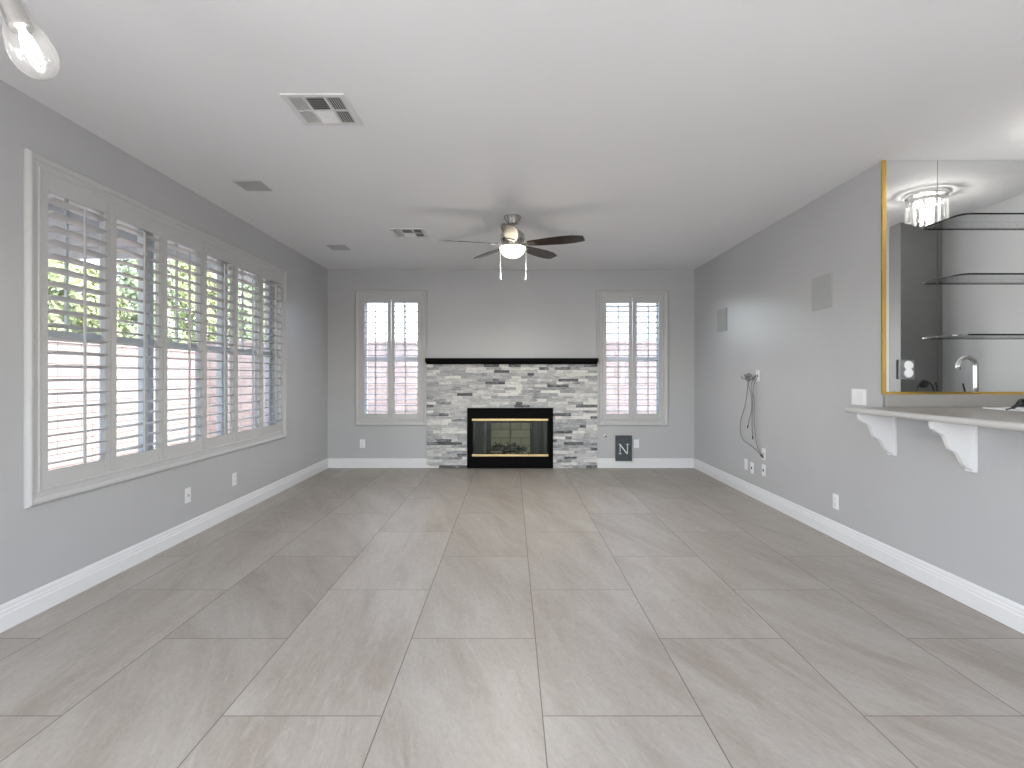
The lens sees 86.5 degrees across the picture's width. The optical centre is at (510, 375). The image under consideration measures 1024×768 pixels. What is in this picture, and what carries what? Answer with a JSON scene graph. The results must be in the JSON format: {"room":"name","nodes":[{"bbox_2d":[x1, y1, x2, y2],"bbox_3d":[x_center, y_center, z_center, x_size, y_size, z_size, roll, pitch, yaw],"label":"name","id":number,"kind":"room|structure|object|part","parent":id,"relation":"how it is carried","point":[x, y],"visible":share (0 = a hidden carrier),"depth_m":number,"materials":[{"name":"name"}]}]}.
{"room":"living room","nodes":[
{"label":"living room","id":0,"kind":"room"},
{"bbox_2d":[0,80,326,604],"bbox_3d":[-2.630,-0.102,2.155,0.180,2.745,11.110,0,0,0],"label":"wall","id":1,"kind":"structure","parent":0,"point":[40,545],"depth_m":3.47,"materials":[{"name":"grey paint"}]},
{"bbox_2d":[41,172,110,487],"bbox_3d":[-2.540,-0.249,3.178,0.114,1.704,0.511,0,0,4],"label":"shutter panel","id":2,"kind":"object","parent":1,"relation":"attached to","point":[52,185],"visible":0.92,"depth_m":3.17,"materials":[{"name":"white wood"}]},
{"bbox_3d":[-2.492,-0.232,3.178,0.016,1.484,0.014,0,0,0],"label":"tilt rod","id":3,"kind":"part","parent":2,"relation":"part of","materials":[{"name":"white wood"}]},
{"bbox_2d":[48,193,147,459],"bbox_3d":[-2.676,-0.249,3.453,0.057,1.706,1.061,0,0,0],"label":"window","id":4,"kind":"structure","parent":1,"relation":"in","point":[51,333],"depth_m":3.81,"materials":[{"name":"plastic"}]},
{"bbox_3d":[-2.663,-0.247,3.453,0.031,0.062,0.975,0,0,0],"label":"sash rail","id":5,"kind":"part","parent":4,"relation":"part of","materials":[{"name":"plastic"}]},
{"bbox_2d":[111,202,163,470],"bbox_3d":[-2.540,-0.249,3.695,0.115,1.704,0.511,0,0,4],"label":"shutter panel","id":6,"kind":"object","parent":1,"relation":"attached to","point":[119,213],"visible":0.94,"depth_m":3.69,"materials":[{"name":"white wood"}]},
{"bbox_3d":[-2.492,-0.232,3.695,0.016,1.484,0.014,0,0,0],"label":"tilt rod","id":7,"kind":"part","parent":6,"relation":"part of","materials":[{"name":"white wood"}]},
{"bbox_2d":[48,203,251,282],"bbox_3d":[-3.571,-1.419,2.155,0.038,0.340,11.110,0,0,0],"label":"trim","id":8,"kind":"structure","parent":1,"relation":"attached to","point":[51,207],"depth_m":5.01,"materials":[{"name":"paint"}]},
{"bbox_2d":[24,148,286,508],"bbox_3d":[-2.535,-0.249,4.470,0.050,1.880,3.270,0,0,0],"label":"trim","id":9,"kind":"structure","parent":1,"relation":"attached to","point":[35,163],"depth_m":2.93,"materials":[{"name":"white wood"}]},
{"bbox_2d":[48,195,264,279],"bbox_3d":[-3.136,-1.389,2.155,0.828,0.120,11.110,0,0,0],"label":"roof eave","id":10,"kind":"object","parent":1,"relation":"attached to","point":[48,195],"depth_m":5.28,"materials":[{"name":"paint"}]},
{"bbox_2d":[0,458,327,632],"bbox_3d":[-2.532,1.205,2.115,0.016,0.132,10.830,0,0,0],"label":"baseboard","id":11,"kind":"structure","parent":1,"relation":"attached to","point":[13,612],"depth_m":3.57,"materials":[{"name":"white paint"}]},
{"bbox_2d":[163,225,203,458],"bbox_3d":[-2.540,-0.249,4.212,0.115,1.704,0.511,0,0,4],"label":"shutter panel","id":12,"kind":"object","parent":1,"relation":"attached to","point":[170,234],"visible":0.95,"depth_m":4.18,"materials":[{"name":"white wood"}]},
{"bbox_3d":[-2.492,-0.232,4.212,0.016,1.484,0.014,0,0,0],"label":"tilt rod","id":13,"kind":"part","parent":12,"relation":"part of","materials":[{"name":"white wood"}]},
{"bbox_2d":[148,233,223,449],"bbox_3d":[-2.676,-0.249,4.520,0.057,1.706,1.036,0,0,0],"label":"window","id":14,"kind":"structure","parent":1,"relation":"in","point":[151,342],"depth_m":4.40,"materials":[{"name":"plastic"}]},
{"bbox_3d":[-2.663,-0.247,4.520,0.031,0.062,0.950,0,0,0],"label":"sash rail","id":15,"kind":"part","parent":14,"relation":"part of","materials":[{"name":"plastic"}]},
{"bbox_2d":[185,487,190,503],"bbox_3d":[-2.534,0.936,4.270,0.012,0.116,0.072,0,0,0],"label":"cable plate","id":16,"kind":"object","parent":1,"relation":"attached to","point":[187,490],"visible":1,"depth_m":4.26,"materials":[{"name":"white plastic"}]},
{"bbox_2d":[203,242,235,448],"bbox_3d":[-2.540,-0.249,4.729,0.114,1.704,0.511,0,0,4],"label":"shutter panel","id":17,"kind":"object","parent":1,"relation":"attached to","point":[208,250],"visible":0.91,"depth_m":4.72,"materials":[{"name":"white wood"}]},
{"bbox_3d":[-2.492,-0.232,4.728,0.016,1.484,0.014,0,0,0],"label":"tilt rod","id":18,"kind":"part","parent":17,"relation":"part of","materials":[{"name":"white wood"}]},
{"bbox_2d":[232,472,236,485],"bbox_3d":[-2.535,0.946,4.990,0.009,0.116,0.072,0,0,0],"label":"wall outlet","id":19,"kind":"object","parent":1,"relation":"attached to","point":[234,475],"visible":1,"depth_m":4.98,"materials":[{"name":"white plastic"}]},
{"bbox_2d":[224,263,270,433],"bbox_3d":[-2.676,-0.249,5.537,0.057,1.706,0.961,0,0,0],"label":"window","id":20,"kind":"structure","parent":1,"relation":"in","point":[268,323],"depth_m":5.67,"materials":[{"name":"plastic"}]},
{"bbox_3d":[-2.663,-0.247,5.537,0.031,0.062,0.875,0,0,0],"label":"sash rail","id":21,"kind":"part","parent":20,"relation":"part of","materials":[{"name":"plastic"}]},
{"bbox_2d":[235,256,261,441],"bbox_3d":[-2.540,-0.249,5.245,0.115,1.704,0.511,0,0,4],"label":"shutter panel","id":22,"kind":"object","parent":1,"relation":"attached to","point":[242,264],"visible":0.94,"depth_m":5.24,"materials":[{"name":"white wood"}]},
{"bbox_3d":[-2.492,-0.232,5.245,0.016,1.484,0.014,0,0,0],"label":"tilt rod","id":23,"kind":"part","parent":22,"relation":"part of","materials":[{"name":"white wood"}]},
{"bbox_2d":[261,267,282,434],"bbox_3d":[-2.540,-0.249,5.762,0.115,1.704,0.511,0,0,4],"label":"shutter panel","id":24,"kind":"object","parent":1,"relation":"attached to","point":[266,274],"visible":0.9,"depth_m":5.76,"materials":[{"name":"white wood"}]},
{"bbox_3d":[-2.492,-0.232,5.762,0.016,1.484,0.014,0,0,0],"label":"tilt rod","id":25,"kind":"part","parent":24,"relation":"part of","materials":[{"name":"white wood"}]},
{"bbox_2d":[327,270,694,458],"bbox_3d":[0.000,-0.102,7.620,5.080,2.745,0.180,0,0,0],"label":"wall","id":26,"kind":"structure","parent":0,"point":[471,313],"depth_m":7.53,"materials":[{"name":"grey paint"}]},
{"bbox_2d":[360,439,364,447],"bbox_3d":[-2.055,0.936,7.525,0.072,0.116,0.009,0,0,0],"label":"wall outlet","id":27,"kind":"object","parent":26,"relation":"attached to","point":[362,441],"visible":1,"depth_m":7.52,"materials":[{"name":"white plastic"}]},
{"bbox_2d":[361,296,390,419],"bbox_3d":[-1.864,-0.249,7.524,0.406,1.704,0.100,0,0,0],"label":"shutter panel","id":28,"kind":"object","parent":26,"relation":"attached to","point":[364,299],"visible":1,"depth_m":7.52,"materials":[{"name":"white wood"}]},
{"bbox_3d":[-1.864,-0.232,7.482,0.014,1.484,0.016,0,0,0],"label":"tilt rod","id":29,"kind":"part","parent":28,"relation":"part of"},
{"bbox_2d":[328,458,426,467],"bbox_3d":[-1.844,1.205,7.522,1.360,0.132,0.016,0,0,0],"label":"baseboard","id":30,"kind":"structure","parent":26,"relation":"attached to","point":[332,462],"depth_m":7.51,"materials":[{"name":"white paint"}]},
{"bbox_2d":[355,290,426,425],"bbox_3d":[-1.657,-0.249,7.525,0.995,1.880,0.050,0,0,0],"label":"trim","id":31,"kind":"structure","parent":26,"relation":"attached to","point":[358,293],"depth_m":7.51,"materials":[{"name":"white wood"}]},
{"bbox_2d":[365,303,416,413],"bbox_3d":[-1.657,-0.249,7.667,0.821,1.706,0.057,0,0,0],"label":"window","id":32,"kind":"structure","parent":26,"relation":"in","point":[367,358],"depth_m":7.65,"materials":[{"name":"plastic"}]},
{"bbox_3d":[-1.657,-0.247,7.654,0.735,0.062,0.031,0,0,0],"label":"sash rail","id":33,"kind":"part","parent":32,"relation":"part of","materials":[{"name":"plastic"}]},
{"bbox_2d":[391,296,420,419],"bbox_3d":[-1.451,-0.249,7.524,0.406,1.704,0.100,0,0,0],"label":"shutter panel","id":34,"kind":"object","parent":26,"relation":"attached to","point":[394,299],"visible":1,"depth_m":7.52,"materials":[{"name":"white wood"}]},
{"bbox_3d":[-1.451,-0.232,7.482,0.014,1.484,0.016,0,0,0],"label":"tilt rod","id":35,"kind":"part","parent":34,"relation":"part of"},
{"bbox_2d":[603,296,631,419],"bbox_3d":[1.474,-0.249,7.524,0.405,1.704,0.100,0,0,0],"label":"shutter panel","id":36,"kind":"object","parent":26,"relation":"attached to","point":[606,299],"visible":1,"depth_m":7.52,"materials":[{"name":"white wood"}]},
{"bbox_3d":[1.474,-0.232,7.482,0.014,1.484,0.016,0,0,0],"label":"tilt rod","id":37,"kind":"part","parent":36,"relation":"part of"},
{"bbox_2d":[615,435,631,460],"bbox_3d":[1.554,0.997,7.500,0.228,0.352,0.020,0,0,0],"label":"letter board","id":38,"kind":"object","parent":26,"relation":"attached to","point":[623,443],"visible":1,"depth_m":7.50,"materials":[{"name":"wood"}]},
{"bbox_2d":[596,290,667,425],"bbox_3d":[1.679,-0.249,7.525,0.992,1.880,0.050,0,0,0],"label":"trim","id":39,"kind":"structure","parent":26,"relation":"attached to","point":[599,293],"depth_m":7.51,"materials":[{"name":"white wood"}]},
{"bbox_2d":[606,303,657,413],"bbox_3d":[1.679,-0.249,7.667,0.818,1.706,0.057,0,0,0],"label":"window","id":40,"kind":"structure","parent":26,"relation":"in","point":[656,357],"depth_m":7.65,"materials":[{"name":"plastic"}]},
{"bbox_3d":[1.679,-0.247,7.654,0.732,0.062,0.031,0,0,0],"label":"sash rail","id":41,"kind":"part","parent":40,"relation":"part of","materials":[{"name":"plastic"}]},
{"bbox_2d":[634,439,638,447],"bbox_3d":[1.735,0.936,7.525,0.072,0.116,0.009,0,0,0],"label":"wall outlet","id":42,"kind":"object","parent":26,"relation":"attached to","point":[636,441],"visible":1,"depth_m":7.52,"materials":[{"name":"white plastic"}]},
{"bbox_2d":[597,458,693,467],"bbox_3d":[1.857,1.205,7.522,1.333,0.132,0.016,0,0,0],"label":"baseboard","id":43,"kind":"structure","parent":26,"relation":"attached to","point":[601,462],"depth_m":7.51,"materials":[{"name":"white paint"}]},
{"bbox_2d":[632,296,661,419],"bbox_3d":[1.885,-0.249,7.524,0.405,1.704,0.100,0,0,0],"label":"shutter panel","id":44,"kind":"object","parent":26,"relation":"attached to","point":[635,299],"visible":1,"depth_m":7.52,"materials":[{"name":"white wood"}]},
{"bbox_3d":[1.885,-0.232,7.482,0.014,1.484,0.016,0,0,0],"label":"tilt rod","id":45,"kind":"part","parent":44,"relation":"part of","materials":[{"name":"white wood"}]},
{"bbox_2d":[0,468,1023,767],"bbox_3d":[0.790,1.331,2.155,7.020,0.120,11.110,0,0,0],"label":"floor","id":46,"kind":"structure","parent":0,"point":[343,617],"depth_m":2.58,"materials":[{"name":"tile"}]},
{"bbox_2d":[425,358,597,467],"bbox_3d":[0.009,0.513,7.727,2.362,1.514,0.646,0,0,0],"label":"fireplace","id":47,"kind":"object","parent":46,"relation":"on","point":[564,435],"visible":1,"depth_m":7.50,"materials":[{"name":"stone"}]},
{"bbox_3d":[-0.272,0.845,7.484,0.518,0.456,0.008,0,0,0],"label":"door frame","id":48,"kind":"part","parent":47,"relation":"part of","materials":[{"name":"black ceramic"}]},
{"bbox_2d":[473,421,486,453],"bbox_3d":[-0.430,0.845,7.515,0.190,0.472,0.024,0,0,0],"label":"curtain","id":49,"kind":"object","parent":47,"relation":"hanging from","point":[480,427],"depth_m":7.51,"materials":[{"name":"grey metal"}]},
{"bbox_3d":[-0.012,1.089,7.471,1.046,0.031,0.014,0,0,0],"label":"brass rail","id":50,"kind":"part","parent":47,"relation":"part of","materials":[{"name":"gold metal"}]},
{"bbox_3d":[-0.012,0.602,7.471,1.046,0.029,0.014,0,0,0],"label":"brass rail","id":51,"kind":"part","parent":47,"relation":"part of","materials":[{"name":"gold metal"}]},
{"bbox_3d":[-0.007,0.920,8.024,0.577,0.459,0.011,0,0,0],"label":"panel","id":52,"kind":"part","parent":47,"relation":"part of","materials":[{"name":"clear glass"}]},
{"bbox_2d":[425,358,597,363],"bbox_3d":[0.009,-0.203,7.466,2.362,0.081,0.125,0,0,0],"label":"mantel shelf","id":53,"kind":"object","parent":47,"relation":"attached to","point":[428,360],"depth_m":7.40,"materials":[{"name":"black wood"}]},
{"bbox_3d":[0.248,0.845,7.484,0.518,0.456,0.008,0,0,0],"label":"door frame","id":54,"kind":"part","parent":47,"relation":"part of","materials":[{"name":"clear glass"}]},
{"bbox_2d":[533,421,546,453],"bbox_3d":[0.400,0.845,7.515,0.200,0.472,0.024,0,0,0],"label":"curtain","id":55,"kind":"object","parent":47,"relation":"hanging from","point":[539,427],"depth_m":7.51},
{"bbox_2d":[0,0,1023,269],"bbox_3d":[0.790,-1.549,2.155,7.020,0.150,11.110,0,0,0],"label":"ceiling","id":56,"kind":"structure","parent":0,"point":[659,134],"depth_m":2.95,"materials":[{"name":"paint"}]},
{"bbox_2d":[0,0,59,79],"bbox_3d":[-1.609,-1.184,1.574,0.484,0.577,0.360,0,0,0],"label":"pendant","id":57,"kind":"object","parent":56,"relation":"hanging from","point":[16,18],"visible":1,"depth_m":1.61,"materials":[{"name":"glass"}]},
{"bbox_2d":[0,0,33,35],"bbox_3d":[-1.506,-1.128,1.630,0.132,0.200,0.062,0,0,0],"label":"socket","id":58,"kind":"object","parent":57,"relation":"attached to","point":[16,18],"depth_m":1.61,"materials":[{"name":"silver metal"}]},
{"bbox_2d":[232,180,272,190],"bbox_3d":[-1.995,-1.470,4.202,0.210,0.008,0.225,0,0,0],"label":"ceiling speaker","id":59,"kind":"object","parent":56,"relation":"attached to","point":[248,185],"visible":1,"depth_m":4.18},
{"bbox_2d":[280,93,361,124],"bbox_3d":[-1.038,-1.469,3.010,0.337,0.010,0.350,0,0,0],"label":"ceiling vent","id":60,"kind":"object","parent":56,"relation":"in","point":[310,108],"visible":1,"depth_m":2.99,"materials":[{"name":"metal"}]},
{"bbox_2d":[326,245,349,249],"bbox_3d":[-1.975,-1.470,6.235,0.210,0.008,0.230,0,0,0],"label":"ceiling speaker","id":61,"kind":"object","parent":56,"relation":"attached to","point":[333,247],"visible":1,"depth_m":6.20},
{"bbox_2d":[388,228,427,237],"bbox_3d":[-1.050,-1.469,5.593,0.350,0.010,0.345,0,0,0],"label":"ceiling vent","id":62,"kind":"object","parent":56,"relation":"in","point":[397,232],"visible":1,"depth_m":5.58,"materials":[{"name":"metal"}]},
{"bbox_2d":[440,214,584,278],"bbox_3d":[0.006,-1.183,4.976,1.302,0.581,1.258,0,0,0],"label":"ceiling fan","id":63,"kind":"object","parent":56,"relation":"hanging from","point":[512,239],"visible":1,"depth_m":4.94,"materials":[{"name":"silver metal"}]},
{"bbox_3d":[-0.383,-1.211,4.914,0.522,0.039,0.144,0,0,-15],"label":"blade","id":64,"kind":"part","parent":63,"relation":"part of","materials":[{"name":"wood"}]},
{"bbox_3d":[-0.210,-1.211,5.365,0.144,0.039,0.522,0,0,-33],"label":"blade","id":65,"kind":"part","parent":63,"relation":"part of","materials":[{"name":"brown wood"}]},
{"bbox_3d":[-0.012,-1.211,4.609,0.146,0.039,0.526,0,0,0],"label":"blade","id":66,"kind":"part","parent":63,"relation":"part of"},
{"bbox_3d":[0.014,-1.137,5.020,0.236,0.099,0.236,0,0,0],"label":"lamp shade","id":67,"kind":"part","parent":63,"relation":"part of","materials":[{"name":"white glass"}]},
{"bbox_3d":[0.273,-1.211,5.339,0.144,0.039,0.522,0,0,39],"label":"blade","id":68,"kind":"part","parent":63,"relation":"part of","materials":[{"name":"brown wood"}]},
{"bbox_3d":[0.398,-1.211,4.873,0.522,0.039,0.144,0,0,21],"label":"blade","id":69,"kind":"part","parent":63,"relation":"part of","materials":[{"name":"brown wood"}]},
{"bbox_2d":[695,162,1023,605],"bbox_3d":[2.620,-0.102,4.555,0.160,2.745,6.310,0,0,0],"label":"wall","id":70,"kind":"structure","parent":0,"point":[920,502],"depth_m":4.26,"materials":[{"name":"grey paint"}]},
{"bbox_2d":[717,307,726,332],"bbox_3d":[2.535,-0.670,6.537,0.008,0.273,0.297,0,0,0],"label":"wall speaker","id":71,"kind":"object","parent":70,"relation":"attached to","point":[722,313],"visible":1,"depth_m":6.51},
{"bbox_2d":[744,459,747,469],"bbox_3d":[2.537,0.954,5.870,0.006,0.116,0.072,0,0,0],"label":"wall plate","id":72,"kind":"object","parent":70,"relation":"attached to","point":[745,460],"visible":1,"depth_m":5.87,"materials":[{"name":"white plastic"}]},
{"bbox_2d":[750,462,753,473],"bbox_3d":[2.534,0.968,5.725,0.012,0.116,0.072,0,0,0],"label":"cable plate","id":73,"kind":"object","parent":70,"relation":"attached to","point":[751,463],"visible":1,"depth_m":5.71,"materials":[{"name":"white plastic"}]},
{"bbox_2d":[756,370,759,381],"bbox_3d":[2.534,-0.001,5.590,0.012,0.116,0.074,0,0,0],"label":"cable plate","id":74,"kind":"object","parent":70,"relation":"attached to","point":[757,371],"visible":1,"depth_m":5.57,"materials":[{"name":"white plastic"}]},
{"bbox_2d":[741,373,753,380],"bbox_3d":[2.485,0.009,5.758,0.063,0.090,0.271,0,0,0],"label":"cable coil","id":75,"kind":"object","parent":74,"relation":"attached to","point":[746,376],"visible":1,"depth_m":5.69,"materials":[{"name":"grey plastic"}]},
{"bbox_2d":[740,377,761,456],"bbox_3d":[2.514,0.413,5.731,0.037,0.812,0.521,0,0,0],"label":"cable","id":76,"kind":"object","parent":74,"relation":"hanging from","point":[755,377],"visible":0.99,"depth_m":5.82,"materials":[{"name":"black rubber"}]},
{"bbox_2d":[747,375,755,427],"bbox_3d":[2.511,0.271,5.707,0.041,0.568,0.186,0,0,0],"label":"hanging cable","id":77,"kind":"object","parent":74,"relation":"hanging from","point":[755,375],"visible":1,"depth_m":5.70,"materials":[{"name":"black rubber"}]},
{"bbox_2d":[751,376,755,438],"bbox_3d":[2.511,0.328,5.640,0.022,0.661,0.059,0,0,-18],"label":"hanging cable","id":78,"kind":"object","parent":74,"relation":"hanging from","point":[755,376],"visible":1,"depth_m":5.65,"materials":[{"name":"black rubber"}]},
{"bbox_2d":[753,378,763,457],"bbox_3d":[2.521,0.422,5.534,0.032,0.805,0.178,0,0,-7],"label":"cable","id":79,"kind":"object","parent":74,"relation":"hanging from","point":[756,378],"visible":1,"depth_m":5.60,"materials":[{"name":"black rubber"}]},
{"bbox_2d":[762,464,765,476],"bbox_3d":[2.534,0.946,5.460,0.012,0.116,0.072,0,0,0],"label":"cable plate","id":80,"kind":"object","parent":70,"relation":"attached to","point":[763,465],"visible":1,"depth_m":5.45,"materials":[{"name":"white plastic"}]},
{"bbox_2d":[762,448,765,459],"bbox_3d":[2.534,0.784,5.460,0.012,0.116,0.072,0,0,0],"label":"cable plate","id":81,"kind":"object","parent":70,"relation":"attached to","point":[763,449],"visible":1,"depth_m":5.44,"materials":[{"name":"white plastic"}]},
{"bbox_2d":[812,273,831,310],"bbox_3d":[2.535,-0.680,4.441,0.008,0.273,0.287,0,0,0],"label":"wall speaker","id":82,"kind":"object","parent":70,"relation":"attached to","point":[822,285],"visible":1,"depth_m":4.42},
{"bbox_2d":[833,493,838,509],"bbox_3d":[2.535,0.981,4.250,0.009,0.116,0.072,0,0,0],"label":"wall outlet","id":83,"kind":"object","parent":70,"relation":"attached to","point":[835,496],"visible":1,"depth_m":4.24,"materials":[{"name":"white plastic"}]},
{"bbox_2d":[694,458,1023,633],"bbox_3d":[2.532,1.205,4.465,0.016,0.132,6.130,0,0,0],"label":"baseboard","id":84,"kind":"structure","parent":70,"relation":"attached to","point":[1009,613],"depth_m":3.58,"materials":[{"name":"white paint"}]},
{"bbox_2d":[852,389,866,405],"bbox_3d":[2.535,0.153,3.965,0.010,0.116,0.165,0,0,0],"label":"light switch","id":85,"kind":"object","parent":70,"relation":"attached to","point":[859,396],"visible":1,"depth_m":3.95,"materials":[{"name":"white plastic"}]},
{"bbox_2d":[857,413,896,455],"bbox_3d":[2.422,0.387,3.610,0.234,0.278,0.064,0,0,0],"label":"bracket","id":86,"kind":"object","parent":70,"relation":"attached to","point":[882,428],"visible":0.77,"depth_m":3.60,"materials":[{"name":"white paint"}]},
{"bbox_3d":[2.530,0.387,3.610,0.020,0.278,0.064,0,0,0],"label":"wall plate","id":87,"kind":"part","parent":86,"relation":"part of","materials":[{"name":"white paint"}]},
{"bbox_2d":[844,407,1023,430],"bbox_3d":[3.204,0.229,2.502,1.868,0.036,2.404,0,0,0],"label":"countertop","id":88,"kind":"structure","parent":86,"relation":"on","point":[972,416],"depth_m":3.06,"materials":[{"name":"white stone"}]},
{"bbox_2d":[983,407,1023,410],"bbox_3d":[3.240,0.291,3.335,0.388,0.180,0.358,0,0,0],"label":"bar sink","id":89,"kind":"object","parent":88,"relation":"in","point":[996,408],"visible":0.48,"depth_m":3.44,"materials":[{"name":"white ceramic"}]},
{"bbox_2d":[1005,398,1023,409],"bbox_3d":[3.071,0.172,3.269,0.158,0.074,0.045,0,0,11],"label":"clip","id":90,"kind":"object","parent":88,"relation":"on","point":[1020,403],"visible":1,"depth_m":3.26,"materials":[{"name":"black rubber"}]},
{"bbox_2d":[928,421,977,472],"bbox_3d":[2.422,0.387,2.990,0.234,0.278,0.064,0,0,0],"label":"bracket","id":91,"kind":"object","parent":70,"relation":"attached to","point":[962,440],"visible":0.78,"depth_m":2.98,"materials":[{"name":"white paint"}]},
{"bbox_3d":[2.530,0.387,2.990,0.020,0.278,0.064,0,0,0],"label":"wall plate","id":92,"kind":"part","parent":91,"relation":"part of","materials":[{"name":"white paint"}]},
{"bbox_2d":[884,394,1023,406],"bbox_3d":[3.341,0.168,3.699,1.594,0.085,0.017,0,0,0],"label":"backsplash","id":93,"kind":"structure","parent":70,"relation":"attached to","point":[890,400],"depth_m":3.69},
{"bbox_3d":[3.501,-0.102,3.797,1.598,2.745,0.154,0,0,0],"label":"wall","id":94,"kind":"structure","parent":0,"visible":0},
{"bbox_2d":[881,160,1023,393],"bbox_3d":[3.333,-0.673,3.709,1.609,1.594,0.015,0,0,0],"label":"mirror","id":95,"kind":"object","parent":94,"relation":"attached to","point":[918,250],"visible":1,"depth_m":3.71,"materials":[{"name":"grey mirror"}]},
{"bbox_2d":[897,360,912,378],"bbox_3d":[2.689,-0.044,3.703,0.116,0.133,0.014,0,0,0],"label":"outlet","id":96,"kind":"object","parent":95,"relation":"attached to","point":[908,365],"visible":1,"depth_m":3.70,"materials":[{"name":"plastic"}]},
{"bbox_2d":[904,361,912,376],"bbox_3d":[2.706,-0.046,3.700,0.060,0.112,0.008,0,0,0],"label":"socket","id":97,"kind":"object","parent":96,"relation":"attached to","point":[908,365],"depth_m":3.70,"materials":[{"name":"white plastic"}]},
{"bbox_2d":[940,334,1023,336],"bbox_3d":[3.529,-0.268,3.614,1.214,0.011,0.188,0,0,0],"label":"glass shelf","id":98,"kind":"object","parent":95,"relation":"attached to","point":[955,335],"visible":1,"depth_m":3.55,"materials":[{"name":"clear glass"}]},
{"bbox_3d":[3.531,-0.268,3.616,1.210,0.008,0.184,0,0,0],"label":"shelf glass","id":99,"kind":"part","parent":98,"relation":"part of","materials":[{"name":"clear glass"}]},
{"bbox_2d":[940,213,1023,222],"bbox_3d":[3.529,-1.051,3.614,1.214,0.011,0.188,0,0,0],"label":"glass shelf","id":100,"kind":"object","parent":95,"relation":"attached to","point":[963,213],"visible":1,"depth_m":3.52,"materials":[{"name":"clear glass"}]},
{"bbox_2d":[940,273,1023,279],"bbox_3d":[3.529,-0.661,3.614,1.214,0.011,0.188,0,0,0],"label":"glass shelf","id":101,"kind":"object","parent":95,"relation":"attached to","point":[963,273],"visible":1,"depth_m":3.52,"materials":[{"name":"clear glass"}]},
{"label":"outside","id":102,"kind":"structure","parent":0,"visible":0},
{"bbox_3d":[-10.000,1.461,21.000,60.000,0.120,58.000,0,0,0],"label":"ground","id":103,"kind":"structure","parent":102,"visible":0},
{"bbox_2d":[48,259,130,336],"bbox_3d":[-8.035,-0.395,9.783,1.921,3.599,1.952,0,0,-25],"label":"tree","id":104,"kind":"object","parent":103,"relation":"on","point":[52,304],"visible":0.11,"depth_m":9.40,"materials":[{"name":"green plant"}]},
{"bbox_2d":[48,217,171,258],"bbox_3d":[-4.600,-0.024,1.825,2.000,2.850,8.650,0,0,0],"label":"patio cover","id":105,"kind":"object","parent":103,"relation":"on","point":[51,235],"visible":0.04,"depth_m":5.29,"materials":[{"name":"paint"}]},
{"bbox_2d":[48,341,194,469],"bbox_3d":[-6.400,0.436,3.600,0.260,1.930,19.200,0,0,0],"label":"wall","id":106,"kind":"structure","parent":103,"relation":"on","point":[53,373],"depth_m":8.19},
{"bbox_2d":[117,259,185,342],"bbox_3d":[-7.856,-1.196,11.545,1.882,5.202,1.968,0,0,0],"label":"tree","id":107,"kind":"object","parent":103,"relation":"on","point":[129,293],"visible":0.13,"depth_m":11.26,"materials":[{"name":"green plant"}]},
{"bbox_2d":[154,259,229,343],"bbox_3d":[-7.903,-0.798,13.274,1.961,4.406,1.971,0,0,0],"label":"tree","id":108,"kind":"object","parent":103,"relation":"on","point":[184,295],"visible":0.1,"depth_m":12.88,"materials":[{"name":"green plant"}]},
{"bbox_2d":[208,278,264,340],"bbox_3d":[-8.004,-0.893,16.176,2.672,4.596,2.731,0,0,0],"label":"tree","id":109,"kind":"object","parent":103,"relation":"on","point":[248,295],"visible":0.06,"depth_m":15.48,"materials":[{"name":"green plant"}]},
{"bbox_2d":[228,300,264,340],"bbox_3d":[-8.570,-0.693,19.143,3.389,4.196,3.397,0,0,0],"label":"tree","id":110,"kind":"object","parent":103,"relation":"on","point":[264,300],"visible":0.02,"depth_m":18.31,"materials":[{"name":"green plant"}]},
{"bbox_2d":[207,341,655,437],"bbox_3d":[0.860,0.346,11.100,14.280,2.110,0.260,0,0,0],"label":"wall","id":111,"kind":"structure","parent":103,"relation":"on","point":[210,356],"depth_m":11.00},
{"bbox_2d":[606,303,655,340],"bbox_3d":[5.450,-0.964,18.975,7.200,4.730,6.450,0,0,0],"label":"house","id":112,"kind":"structure","parent":103,"relation":"on","point":[608,308],"depth_m":16.00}
]}

